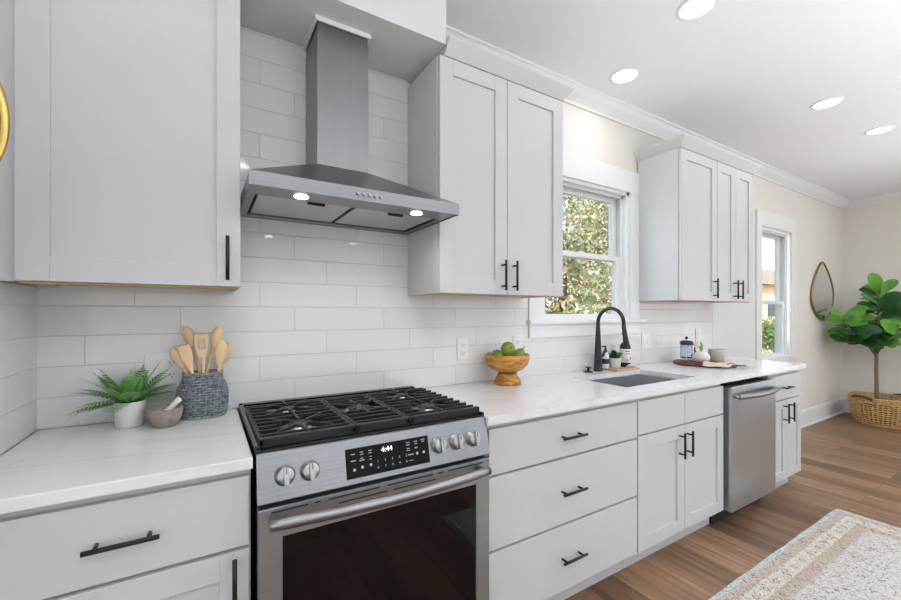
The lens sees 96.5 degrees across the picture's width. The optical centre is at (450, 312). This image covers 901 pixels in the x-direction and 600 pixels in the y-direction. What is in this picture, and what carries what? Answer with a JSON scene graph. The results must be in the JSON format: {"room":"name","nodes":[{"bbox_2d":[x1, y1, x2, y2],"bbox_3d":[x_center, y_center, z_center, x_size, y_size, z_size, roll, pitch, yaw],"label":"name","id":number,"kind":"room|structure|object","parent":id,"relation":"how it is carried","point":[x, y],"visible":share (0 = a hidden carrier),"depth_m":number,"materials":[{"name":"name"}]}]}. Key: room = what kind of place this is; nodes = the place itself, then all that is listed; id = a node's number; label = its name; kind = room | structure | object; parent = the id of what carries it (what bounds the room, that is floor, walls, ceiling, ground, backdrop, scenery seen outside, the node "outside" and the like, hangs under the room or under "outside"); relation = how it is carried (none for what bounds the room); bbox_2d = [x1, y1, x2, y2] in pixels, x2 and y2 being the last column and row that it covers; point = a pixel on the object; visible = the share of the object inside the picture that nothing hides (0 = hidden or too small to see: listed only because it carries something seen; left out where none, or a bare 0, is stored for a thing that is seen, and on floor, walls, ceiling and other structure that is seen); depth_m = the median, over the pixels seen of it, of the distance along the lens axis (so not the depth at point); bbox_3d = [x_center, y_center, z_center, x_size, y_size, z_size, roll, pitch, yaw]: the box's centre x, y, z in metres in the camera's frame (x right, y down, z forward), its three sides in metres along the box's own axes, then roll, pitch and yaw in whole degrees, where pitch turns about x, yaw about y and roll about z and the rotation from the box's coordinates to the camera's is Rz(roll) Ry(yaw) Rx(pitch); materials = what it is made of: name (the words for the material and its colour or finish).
{"room":"kitchen","nodes":[
{"label":"kitchen","id":0,"kind":"room"},
{"bbox_2d":[0,281,36,455],"bbox_3d":[-1.209,-0.073,0.958,0.130,2.740,0.760,0,0,-31],"label":"wall","id":1,"kind":"structure","parent":0,"point":[18,303],"depth_m":1.17,"materials":[{"name":"white tile"}]},
{"bbox_2d":[0,83,9,161],"bbox_3d":[-0.931,-0.371,0.752,0.150,0.239,0.090,0,0,-31],"label":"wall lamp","id":2,"kind":"object","parent":1,"relation":"attached to","point":[4,109],"visible":1,"depth_m":0.78,"materials":[{"name":"gold metal"}]},
{"bbox_2d":[240,0,445,82],"bbox_3d":[-0.689,-1.297,1.518,1.361,0.292,0.345,0,0,-31],"label":"soffit","id":3,"kind":"structure","parent":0,"point":[407,35],"depth_m":1.64,"materials":[{"name":"paint"}]},
{"bbox_2d":[32,26,841,432],"bbox_3d":[0.952,-0.073,2.796,9.736,2.740,0.150,0,0,-31],"label":"wall","id":4,"kind":"structure","parent":0,"point":[315,310],"depth_m":1.81,"materials":[{"name":"white tile"}]},
{"bbox_2d":[0,0,239,290],"bbox_3d":[-1.014,-0.597,1.301,0.578,1.035,0.354,0,0,-31],"label":"upper cabinet","id":5,"kind":"object","parent":4,"relation":"attached to","point":[120,163],"visible":1,"depth_m":1.18,"materials":[{"name":"paint"}]},
{"bbox_2d":[144,352,182,386],"bbox_3d":[-1.055,0.209,1.479,0.115,0.125,0.009,0,0,-31],"label":"wall outlet","id":6,"kind":"object","parent":4,"relation":"attached to","point":[151,360],"visible":0.77,"depth_m":1.48,"materials":[{"name":"white plastic"}]},
{"bbox_2d":[167,360,176,366],"bbox_3d":[-1.032,0.188,1.490,0.032,0.028,0.003,0,0,-31],"label":"socket","id":7,"kind":"object","parent":6,"relation":"attached to","point":[170,363],"depth_m":1.49,"materials":[{"name":"white plastic"}]},
{"bbox_2d":[167,371,176,378],"bbox_3d":[-1.032,0.230,1.490,0.032,0.028,0.003,0,0,-31],"label":"socket","id":8,"kind":"object","parent":6,"relation":"attached to","point":[174,373],"depth_m":1.49,"materials":[{"name":"white plastic"}]},
{"bbox_2d":[240,14,458,234],"bbox_3d":[-0.406,-0.768,1.595,0.744,0.766,0.484,0,0,-31],"label":"range hood","id":9,"kind":"object","parent":4,"relation":"attached to","point":[335,187],"visible":0.99,"depth_m":1.59,"materials":[{"name":"metal"}]},
{"bbox_2d":[294,195,308,199],"bbox_3d":[-0.501,-0.388,1.351,0.048,0.004,0.048,0,0,-31],"label":"lamp","id":10,"kind":"object","parent":9,"relation":"on","point":[299,197],"depth_m":1.35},
{"bbox_2d":[411,212,421,214],"bbox_3d":[-0.133,-0.388,1.576,0.048,0.004,0.048,0,0,-31],"label":"lamp","id":11,"kind":"object","parent":9,"relation":"on","point":[412,213],"depth_m":1.56,"materials":[{"name":"white glass"}]},
{"bbox_2d":[457,337,467,359],"bbox_3d":[0.066,0.194,2.162,0.072,0.118,0.009,0,0,-31],"label":"wall outlet","id":12,"kind":"object","parent":4,"relation":"attached to","point":[462,343],"visible":1,"depth_m":2.16,"materials":[{"name":"white plastic"}]},
{"bbox_2d":[408,35,574,297],"bbox_3d":[0.216,-0.629,2.055,0.794,1.100,0.368,0,0,-31],"label":"upper cabinet","id":13,"kind":"object","parent":4,"relation":"attached to","point":[485,128],"visible":0.99,"depth_m":1.89,"materials":[{"name":"paint"}]},
{"bbox_2d":[513,335,522,348],"bbox_3d":[0.396,0.191,2.363,0.072,0.118,0.009,0,0,-31],"label":"wall outlet","id":14,"kind":"object","parent":4,"relation":"attached to","point":[517,339],"visible":0.69,"depth_m":2.36,"materials":[{"name":"white plastic"}]},
{"bbox_2d":[527,152,646,337],"bbox_3d":[0.923,-0.435,2.746,1.151,1.176,0.165,0,0,-31],"label":"window","id":15,"kind":"structure","parent":4,"relation":"in","point":[585,178],"depth_m":2.84,"materials":[{"name":"paint"}]},
{"bbox_2d":[641,332,650,348],"bbox_3d":[1.474,0.209,3.020,0.118,0.118,0.008,0,0,-31],"label":"light switch","id":16,"kind":"object","parent":4,"relation":"attached to","point":[645,337],"visible":1,"depth_m":3.01,"materials":[{"name":"white plastic"}]},
{"bbox_2d":[446,25,849,208],"bbox_3d":[2.498,-1.398,3.605,6.253,0.090,0.096,0,0,-31],"label":"trim","id":17,"kind":"structure","parent":4,"relation":"attached to","point":[584,97],"depth_m":2.88,"materials":[{"name":"paint"}]},
{"bbox_2d":[638,148,718,301],"bbox_3d":[1.681,-0.597,2.944,0.476,1.035,0.354,0,0,-31],"label":"upper cabinet","id":18,"kind":"object","parent":4,"relation":"attached to","point":[678,186],"visible":1,"depth_m":2.83,"materials":[{"name":"paint"}]},
{"bbox_2d":[695,329,699,342],"bbox_3d":[2.093,0.194,3.397,0.072,0.118,0.009,0,0,-31],"label":"wall outlet","id":19,"kind":"object","parent":4,"relation":"attached to","point":[697,331],"visible":0.97,"depth_m":3.39,"materials":[{"name":"white plastic"}]},
{"bbox_2d":[712,303,712,347],"bbox_3d":[2.299,0.140,3.533,0.009,0.486,0.012,0,0,-31],"label":"trim","id":20,"kind":"structure","parent":4,"relation":"attached to","point":[712,303],"depth_m":3.52,"materials":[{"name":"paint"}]},
{"bbox_2d":[710,161,752,302],"bbox_3d":[2.128,-0.597,3.216,0.570,1.035,0.354,0,0,-31],"label":"upper cabinet","id":21,"kind":"object","parent":4,"relation":"attached to","point":[734,186],"visible":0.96,"depth_m":3.08,"materials":[{"name":"paint"}]},
{"bbox_2d":[633,134,761,174],"bbox_3d":[1.923,-1.147,3.095,1.131,0.064,0.368,0,0,-31],"label":"crown molding","id":22,"kind":"structure","parent":21,"relation":"on","point":[685,141],"depth_m":2.86,"materials":[{"name":"paint"}]},
{"bbox_2d":[713,210,754,358],"bbox_3d":[2.652,-0.003,3.752,0.822,2.000,0.006,0,0,-31],"label":"wall","id":23,"kind":"structure","parent":4,"relation":"attached to","point":[733,323],"depth_m":3.77,"materials":[{"name":"paint"}]},
{"bbox_2d":[755,209,795,360],"bbox_3d":[3.387,-0.263,4.261,0.942,1.520,0.142,0,0,-31],"label":"window","id":24,"kind":"structure","parent":4,"relation":"in","point":[781,229],"depth_m":4.39,"materials":[{"name":"paint"}]},
{"bbox_2d":[810,262,833,320],"bbox_3d":[4.513,-0.262,4.873,0.723,0.715,0.022,0,0,-31],"label":"wall mirror","id":25,"kind":"object","parent":4,"relation":"attached to","point":[822,289],"visible":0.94,"depth_m":4.87,"materials":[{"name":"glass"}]},
{"bbox_2d":[801,397,844,428],"bbox_3d":[3.752,1.202,4.408,3.276,0.190,0.030,0,0,-31],"label":"baseboard","id":26,"kind":"structure","parent":4,"relation":"attached to","point":[814,414],"depth_m":4.85,"materials":[{"name":"paint"}]},
{"bbox_2d":[446,0,900,199],"bbox_3d":[2.186,-1.503,0.772,10.036,0.120,4.890,0,0,-31],"label":"ceiling","id":27,"kind":"structure","parent":0,"point":[745,77],"depth_m":2.34,"materials":[{"name":"paint"}]},
{"bbox_2d":[609,67,639,83],"bbox_3d":[1.059,-1.439,2.446,0.172,0.008,0.172,0,0,-31],"label":"recessed light","id":28,"kind":"object","parent":27,"relation":"in","point":[627,74],"visible":1,"depth_m":2.44,"materials":[{"name":"paint"}]},
{"bbox_2d":[612,70,636,82],"bbox_3d":[1.059,-1.441,2.446,0.139,0.002,0.139,0,0,-31],"label":"diffuser","id":29,"kind":"object","parent":28,"relation":"attached to","point":[619,76],"depth_m":2.45,"materials":[{"name":"white plastic"}]},
{"bbox_2d":[676,0,718,20],"bbox_3d":[1.163,-1.439,1.897,0.172,0.008,0.172,0,0,-31],"label":"recessed light","id":30,"kind":"object","parent":27,"relation":"in","point":[689,10],"visible":1,"depth_m":1.91,"materials":[{"name":"paint"}]},
{"bbox_2d":[680,0,713,17],"bbox_3d":[1.163,-1.441,1.897,0.139,0.002,0.139,0,0,-31],"label":"diffuser","id":31,"kind":"object","parent":30,"relation":"attached to","point":[689,8],"depth_m":1.90,"materials":[{"name":"white plastic"}]},
{"bbox_2d":[810,96,843,109],"bbox_3d":[2.592,-1.439,2.767,0.172,0.008,0.172,0,0,-31],"label":"recessed light","id":32,"kind":"object","parent":27,"relation":"in","point":[832,101],"visible":1,"depth_m":2.76,"materials":[{"name":"paint"}]},
{"bbox_2d":[814,98,840,108],"bbox_3d":[2.592,-1.441,2.767,0.139,0.002,0.139,0,0,-31],"label":"diffuser","id":33,"kind":"object","parent":32,"relation":"attached to","point":[828,102],"depth_m":2.77,"materials":[{"name":"white plastic"}]},
{"bbox_2d":[864,125,895,134],"bbox_3d":[3.390,-1.439,3.176,0.172,0.008,0.172,0,0,-31],"label":"recessed light","id":34,"kind":"object","parent":27,"relation":"in","point":[882,129],"visible":1,"depth_m":3.17,"materials":[{"name":"paint"}]},
{"bbox_2d":[867,127,892,133],"bbox_3d":[3.390,-1.441,3.176,0.139,0.002,0.139,0,0,-31],"label":"diffuser","id":35,"kind":"object","parent":34,"relation":"attached to","point":[878,130],"depth_m":3.18,"materials":[{"name":"white plastic"}]},
{"bbox_2d":[565,412,900,599],"bbox_3d":[2.186,1.347,0.772,10.036,0.100,4.890,0,0,-31],"label":"floor","id":36,"kind":"structure","parent":0,"point":[848,465],"depth_m":2.58,"materials":[{"name":"brown wood"}]},
{"bbox_2d":[0,469,250,599],"bbox_3d":[-0.930,0.855,1.177,0.573,0.882,0.652,0,0,-31],"label":"base cabinet","id":37,"kind":"object","parent":36,"relation":"on","point":[189,539],"visible":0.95,"depth_m":0.95,"materials":[{"name":"paint"}]},
{"bbox_2d":[0,409,252,513],"bbox_3d":[-0.933,0.398,1.185,0.575,0.030,0.637,0,0,-31],"label":"countertop","id":38,"kind":"structure","parent":37,"relation":"on","point":[48,467],"depth_m":1.05,"materials":[{"name":"white stone"}]},
{"bbox_2d":[65,360,175,428],"bbox_3d":[-1.080,0.275,1.321,0.289,0.215,0.238,0,0,-31],"label":"potted fern","id":39,"kind":"object","parent":38,"relation":"on","point":[129,403],"visible":1,"depth_m":1.33,"materials":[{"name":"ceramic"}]},
{"bbox_2d":[113,398,145,428],"bbox_3d":[-1.086,0.340,1.361,0.090,0.084,0.090,0,0,-31],"label":"pot","id":40,"kind":"object","parent":38,"relation":"on","point":[133,415],"depth_m":1.33,"materials":[{"name":"white ceramic"}]},
{"bbox_2d":[146,404,183,427],"bbox_3d":[-0.962,0.351,1.356,0.104,0.063,0.104,0,0,-31],"label":"mortar","id":41,"kind":"object","parent":38,"relation":"on","point":[157,416],"visible":0.96,"depth_m":1.32,"materials":[{"name":"stone"}]},
{"bbox_2d":[164,397,181,409],"bbox_3d":[-0.951,0.324,1.363,0.067,0.071,0.026,0,0,-31],"label":"pestle","id":42,"kind":"object","parent":41,"relation":"in","point":[177,400],"visible":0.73,"depth_m":1.36,"materials":[{"name":"white stone"}]},
{"bbox_2d":[176,369,228,419],"bbox_3d":[-0.917,0.299,1.489,0.175,0.166,0.134,0,0,-31],"label":"utensil basket","id":43,"kind":"object","parent":38,"relation":"on","point":[202,398],"visible":0.91,"depth_m":1.45,"materials":[{"name":"grey wicker"}]},
{"bbox_2d":[169,347,190,378],"bbox_3d":[-0.948,0.243,1.464,0.124,0.241,0.014,0,0,-37],"label":"wooden spoon","id":44,"kind":"object","parent":43,"relation":"in","point":[174,355],"visible":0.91,"depth_m":1.44,"materials":[{"name":"brown wood"}]},
{"bbox_2d":[169,347,184,367],"bbox_3d":[-0.979,0.163,1.440,0.046,0.080,0.013,0,0,-35],"label":"spoon bowl","id":45,"kind":"object","parent":44,"relation":"on","point":[174,354],"depth_m":1.44,"materials":[{"name":"brown wood"}]},
{"bbox_2d":[177,344,193,378],"bbox_3d":[-0.936,0.237,1.454,0.013,0.251,0.089,0,0,43],"label":"wooden spatula","id":46,"kind":"object","parent":43,"relation":"in","point":[185,351],"visible":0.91,"depth_m":1.44,"materials":[{"name":"brown wood"}]},
{"bbox_2d":[182,326,201,375],"bbox_3d":[-0.945,0.206,1.503,0.101,0.314,0.014,0,0,-19],"label":"wooden spoon","id":47,"kind":"object","parent":43,"relation":"in","point":[187,333],"visible":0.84,"depth_m":1.49,"materials":[{"name":"brown wood"}]},
{"bbox_2d":[182,326,193,345],"bbox_3d":[-0.975,0.089,1.492,0.037,0.079,0.013,0,0,-21],"label":"spoon bowl","id":48,"kind":"object","parent":47,"relation":"on","point":[188,335],"depth_m":1.49,"materials":[{"name":"brown wood"}]},
{"bbox_2d":[194,334,207,377],"bbox_3d":[-0.918,0.220,1.481,0.045,0.285,0.018,0,0,-31],"label":"slotted turner","id":49,"kind":"object","parent":43,"relation":"in","point":[202,353],"visible":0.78,"depth_m":1.48,"materials":[{"name":"brown wood"}]},
{"bbox_2d":[205,326,222,377],"bbox_3d":[-0.906,0.207,1.509,0.092,0.312,0.014,0,0,-38],"label":"wooden spoon","id":50,"kind":"object","parent":43,"relation":"in","point":[217,333],"visible":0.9,"depth_m":1.52,"materials":[{"name":"brown wood"}]},
{"bbox_2d":[211,326,222,347],"bbox_3d":[-0.885,0.093,1.524,0.041,0.085,0.013,0,0,-39],"label":"spoon bowl","id":51,"kind":"object","parent":50,"relation":"on","point":[217,334],"depth_m":1.52,"materials":[{"name":"brown wood"}]},
{"bbox_2d":[214,340,227,370],"bbox_3d":[-0.858,0.231,1.494,0.048,0.262,0.017,0,0,-15],"label":"wooden spoon","id":52,"kind":"object","parent":43,"relation":"in","point":[220,352],"visible":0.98,"depth_m":1.49,"materials":[{"name":"brown wood"}]},
{"bbox_2d":[221,343,231,370],"bbox_3d":[-0.873,0.239,1.540,0.060,0.247,0.014,0,0,-31],"label":"wooden spoon","id":53,"kind":"object","parent":43,"relation":"in","point":[228,344],"visible":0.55,"depth_m":1.54,"materials":[{"name":"brown wood"}]},
{"bbox_2d":[223,343,231,363],"bbox_3d":[-0.863,0.158,1.545,0.038,0.085,0.013,0,0,-31],"label":"spoon bowl","id":54,"kind":"object","parent":53,"relation":"on","point":[228,344],"depth_m":1.55,"materials":[{"name":"brown wood"}]},
{"bbox_2d":[239,386,491,599],"bbox_3d":[-0.330,0.822,1.493,0.764,0.948,0.730,0,0,-31],"label":"gas range","id":55,"kind":"object","parent":36,"relation":"on","point":[375,494],"visible":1,"depth_m":1.25,"materials":[{"name":"silver metal"}]},
{"bbox_2d":[239,386,483,454],"bbox_3d":[-0.361,0.377,1.543,0.763,0.028,0.613,0,0,-31],"label":"cooktop","id":56,"kind":"object","parent":55,"relation":"in","point":[308,425],"depth_m":1.37,"materials":[{"name":"black metal"}]},
{"bbox_2d":[257,455,491,599],"bbox_3d":[-0.303,0.807,1.450,0.754,0.570,0.628,0,0,-31],"label":"oven","id":57,"kind":"object","parent":55,"relation":"in","point":[422,533],"depth_m":1.24,"materials":[{"name":"metal"}]},
{"bbox_2d":[351,439,424,471],"bbox_3d":[-0.190,0.449,1.265,0.250,0.060,0.015,0,0,-31],"label":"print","id":58,"kind":"object","parent":55,"relation":"attached to","point":[392,454],"depth_m":1.26},
{"bbox_2d":[485,399,636,599],"bbox_3d":[0.374,0.855,1.972,0.912,0.882,0.652,0,0,-31],"label":"base cabinet","id":59,"kind":"object","parent":36,"relation":"on","point":[563,486],"visible":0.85,"depth_m":1.69,"materials":[{"name":"paint"}]},
{"bbox_2d":[426,357,806,425],"bbox_3d":[1.236,0.398,2.506,2.961,0.030,0.637,0,0,-31],"label":"countertop","id":60,"kind":"structure","parent":59,"relation":"on","point":[548,394],"depth_m":2.06,"materials":[{"name":"white stone"}]},
{"bbox_2d":[485,352,529,385],"bbox_3d":[0.306,0.302,2.162,0.236,0.161,0.236,0,0,-31],"label":"fruit bowl","id":61,"kind":"object","parent":60,"relation":"on","point":[507,367],"visible":0.91,"depth_m":2.09,"materials":[{"name":"brown wood"}]},
{"bbox_2d":[490,350,503,355],"bbox_3d":[0.247,0.234,2.138,0.078,0.076,0.079,0,0,-31],"label":"apple","id":62,"kind":"object","parent":61,"relation":"in","point":[495,352],"visible":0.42,"depth_m":2.11,"materials":[{"name":"green food"}]},
{"bbox_2d":[513,346,524,355],"bbox_3d":[0.364,0.229,2.163,0.075,0.101,0.075,0,0,-31],"label":"pear","id":63,"kind":"object","parent":61,"relation":"in","point":[519,352],"visible":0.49,"depth_m":2.14,"materials":[{"name":"green food"}]},
{"bbox_3d":[0.311,0.244,2.094,0.065,0.065,0.065,0,0,-31],"label":"apple","id":64,"kind":"object","parent":61,"relation":"in","visible":0},
{"bbox_2d":[501,342,515,355],"bbox_3d":[0.307,0.194,2.136,0.079,0.079,0.079,0,0,-31],"label":"apple","id":65,"kind":"object","parent":64,"relation":"on","point":[506,347],"visible":0.91,"depth_m":2.11,"materials":[{"name":"green food"}]},
{"bbox_2d":[583,366,592,372],"bbox_3d":[0.887,0.365,2.589,0.060,0.034,0.060,0,0,-31],"label":"switch","id":66,"kind":"object","parent":60,"relation":"on","point":[587,367],"visible":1,"depth_m":2.58,"materials":[{"name":"black metal"}]},
{"bbox_2d":[593,307,629,371],"bbox_3d":[1.036,0.172,2.563,0.098,0.421,0.258,0,0,-31],"label":"kitchen faucet","id":67,"kind":"object","parent":60,"relation":"on","point":[598,354],"visible":1,"depth_m":2.62,"materials":[{"name":"black metal"}]},
{"bbox_2d":[602,366,639,371],"bbox_3d":[1.151,0.377,2.718,0.245,0.010,0.120,0,0,-31],"label":"wood slab","id":68,"kind":"object","parent":60,"relation":"on","point":[609,368],"visible":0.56,"depth_m":2.68,"materials":[{"name":"brown wood"}]},
{"bbox_2d":[602,346,608,367],"bbox_3d":[1.041,0.297,2.704,0.051,0.150,0.051,0,0,9],"label":"soap dispenser","id":69,"kind":"object","parent":68,"relation":"on","point":[605,360],"visible":0.72,"depth_m":2.68,"materials":[{"name":"white plastic"}]},
{"bbox_2d":[608,350,622,367],"bbox_3d":[1.113,0.310,2.721,0.119,0.124,0.120,0,0,-31],"label":"potted plant","id":70,"kind":"object","parent":68,"relation":"on","point":[614,357],"visible":0.96,"depth_m":2.69,"materials":[{"name":"green plant"}]},
{"bbox_2d":[619,333,630,366],"bbox_3d":[1.208,0.255,2.779,0.074,0.233,0.074,0,0,-31],"label":"soap bottle","id":71,"kind":"object","parent":68,"relation":"on","point":[626,356],"visible":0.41,"depth_m":2.75,"materials":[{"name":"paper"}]},
{"bbox_2d":[626,364,635,367],"bbox_3d":[1.223,0.359,2.721,0.092,0.025,0.025,0,0,-38],"label":"folded cloth","id":72,"kind":"object","parent":68,"relation":"on","point":[628,365],"visible":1,"depth_m":2.70,"materials":[{"name":"fabric"}]},
{"bbox_2d":[589,374,677,386],"bbox_3d":[1.091,0.512,2.385,0.677,0.198,0.376,0,0,-31],"label":"sink","id":73,"kind":"object","parent":60,"relation":"in","point":[637,379],"visible":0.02,"depth_m":2.63,"materials":[{"name":"metal"}]},
{"bbox_2d":[673,359,735,367],"bbox_3d":[1.875,0.373,2.975,0.404,0.018,0.404,0,0,-31],"label":"serving board","id":74,"kind":"object","parent":60,"relation":"on","point":[676,361],"visible":0.5,"depth_m":2.90,"materials":[{"name":"brown wood"}]},
{"bbox_2d":[680,336,695,360],"bbox_3d":[1.814,0.272,3.079,0.126,0.183,0.092,0,0,-45],"label":"press","id":75,"kind":"object","parent":74,"relation":"on","point":[686,342],"visible":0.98,"depth_m":3.05,"materials":[{"name":"clear glass"}]},
{"bbox_2d":[692,340,709,362],"bbox_3d":[1.843,0.283,2.956,0.117,0.162,0.116,0,0,19],"label":"bud vase","id":76,"kind":"object","parent":74,"relation":"on","point":[700,356],"visible":0.96,"depth_m":2.93,"materials":[{"name":"white ceramic"}]},
{"bbox_2d":[708,348,724,361],"bbox_3d":[1.985,0.318,2.998,0.108,0.092,0.108,0,0,-31],"label":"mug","id":77,"kind":"object","parent":74,"relation":"on","point":[716,355],"visible":0.91,"depth_m":2.96,"materials":[{"name":"grey ceramic"}]},
{"bbox_2d":[703,361,755,367],"bbox_3d":[1.937,0.358,2.792,0.363,0.036,0.121,0,0,-3],"label":"kitchen towel","id":78,"kind":"object","parent":74,"relation":"on","point":[705,363],"visible":1,"depth_m":2.78,"materials":[{"name":"fabric"}]},
{"bbox_2d":[623,384,722,568],"bbox_3d":[1.123,0.855,2.428,0.842,0.882,0.652,0,0,-31],"label":"base cabinet","id":79,"kind":"object","parent":36,"relation":"on","point":[679,438],"visible":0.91,"depth_m":2.15,"materials":[{"name":"paint"}]},
{"bbox_2d":[709,377,779,523],"bbox_3d":[1.779,0.870,2.784,0.636,0.851,0.690,0,0,-31],"label":"dishwasher","id":80,"kind":"object","parent":36,"relation":"on","point":[749,405],"visible":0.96,"depth_m":2.50,"materials":[{"name":"metal"}]},
{"bbox_2d":[757,370,800,487],"bbox_3d":[2.254,0.855,3.117,0.510,0.882,0.652,0,0,-31],"label":"base cabinet","id":81,"kind":"object","parent":36,"relation":"on","point":[788,400],"visible":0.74,"depth_m":2.88,"materials":[{"name":"paint"}]},
{"bbox_2d":[709,509,900,599],"bbox_3d":[1.786,1.292,1.715,2.295,0.008,0.813,0,0,-31],"label":"runner rug","id":82,"kind":"object","parent":36,"relation":"on","point":[844,555],"visible":1,"depth_m":2.03,"materials":[{"name":"fabric"}]},
{"bbox_2d":[847,391,900,428],"bbox_3d":[5.055,1.129,4.705,0.588,0.344,0.587,0,0,37],"label":"basket","id":83,"kind":"object","parent":36,"relation":"on","point":[855,407],"visible":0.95,"depth_m":4.61,"materials":[{"name":"brown wicker"}]},
{"bbox_2d":[826,273,900,425],"bbox_3d":[4.938,0.414,4.668,0.908,1.747,0.749,0,0,-31],"label":"fiddle leaf fig","id":84,"kind":"object","parent":83,"relation":"in","point":[865,329],"visible":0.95,"depth_m":4.64,"materials":[{"name":"plant"}]},
{"bbox_2d":[860,403,899,425],"bbox_3d":[5.013,1.192,4.697,0.330,0.191,0.330,0,0,-31],"label":"pot","id":85,"kind":"object","parent":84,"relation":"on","point":[864,403],"depth_m":4.62,"materials":[{"name":"beige wicker"}]},
{"bbox_2d":[842,200,900,400],"bbox_3d":[6.407,-0.073,3.344,0.150,2.740,4.890,0,0,-31],"label":"wall","id":86,"kind":"structure","parent":0,"point":[871,234],"depth_m":5.07,"materials":[{"name":"paint"}]},
{"bbox_2d":[842,191,900,209],"bbox_3d":[6.299,-1.398,3.284,0.096,0.090,4.600,0,0,-31],"label":"trim","id":87,"kind":"structure","parent":86,"relation":"attached to","point":[894,196],"depth_m":4.98,"materials":[{"name":"paint"}]},
{"bbox_2d":[843,397,900,418],"bbox_3d":[6.327,1.202,3.301,0.030,0.190,4.600,0,0,-31],"label":"baseboard","id":88,"kind":"structure","parent":86,"relation":"attached to","point":[846,405],"depth_m":5.23,"materials":[{"name":"paint"}]},
{"label":"outside","id":89,"kind":"structure","parent":0,"visible":0},
{"bbox_3d":[1.094,1.897,55.855,120.000,0.300,89.400,0,0,-31],"label":"ground","id":90,"kind":"structure","parent":89,"visible":0},
{"bbox_2d":[545,194,606,312],"bbox_3d":[4.498,-2.091,14.498,2.826,7.713,2.800,0,0,-39],"label":"tree","id":91,"kind":"object","parent":90,"relation":"on","point":[580,199],"visible":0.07,"depth_m":14.30,"materials":[{"name":"green plant"}]},
{"bbox_2d":[545,194,610,313],"bbox_3d":[2.510,-0.993,8.999,2.660,5.526,2.772,0,0,43],"label":"tree","id":92,"kind":"object","parent":90,"relation":"on","point":[573,300],"visible":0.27,"depth_m":8.48,"materials":[{"name":"green plant"}]},
{"bbox_2d":[567,200,609,305],"bbox_3d":[6.445,-2.168,17.101,2.883,7.872,2.811,0,0,-6],"label":"tree","id":93,"kind":"object","parent":90,"relation":"on","point":[590,200],"visible":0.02,"depth_m":17.08,"materials":[{"name":"green plant"}]},
{"bbox_2d":[567,196,610,313],"bbox_3d":[4.625,-1.117,11.067,2.787,5.788,2.732,0,0,16],"label":"tree","id":94,"kind":"object","parent":90,"relation":"on","point":[601,251],"visible":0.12,"depth_m":10.90,"materials":[{"name":"green plant"}]},
{"bbox_2d":[762,346,772,353],"bbox_3d":[7.595,1.232,9.999,0.927,1.043,0.926,0,0,-31],"label":"shrub","id":95,"kind":"object","parent":90,"relation":"on","point":[765,351],"visible":0.02,"depth_m":9.84,"materials":[{"name":"green plant"}]},
{"bbox_2d":[762,269,774,323],"bbox_3d":[24.380,-0.628,33.977,24.200,4.750,7.800,0,0,-31],"label":"house","id":96,"kind":"structure","parent":90,"relation":"on","point":[768,276],"depth_m":28.67,"materials":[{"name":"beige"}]},
{"bbox_2d":[762,315,774,352],"bbox_3d":[8.913,0.909,11.109,1.258,1.691,1.281,0,0,-31],"label":"shrub","id":97,"kind":"object","parent":90,"relation":"on","point":[768,336],"visible":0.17,"depth_m":11.02,"materials":[{"name":"green plant"}]},
{"bbox_2d":[762,316,774,349],"bbox_3d":[11.319,0.875,14.410,1.669,1.793,1.727,0,0,-31],"label":"shrub","id":98,"kind":"object","parent":90,"relation":"on","point":[772,316],"visible":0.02,"depth_m":14.28,"materials":[{"name":"green plant"}]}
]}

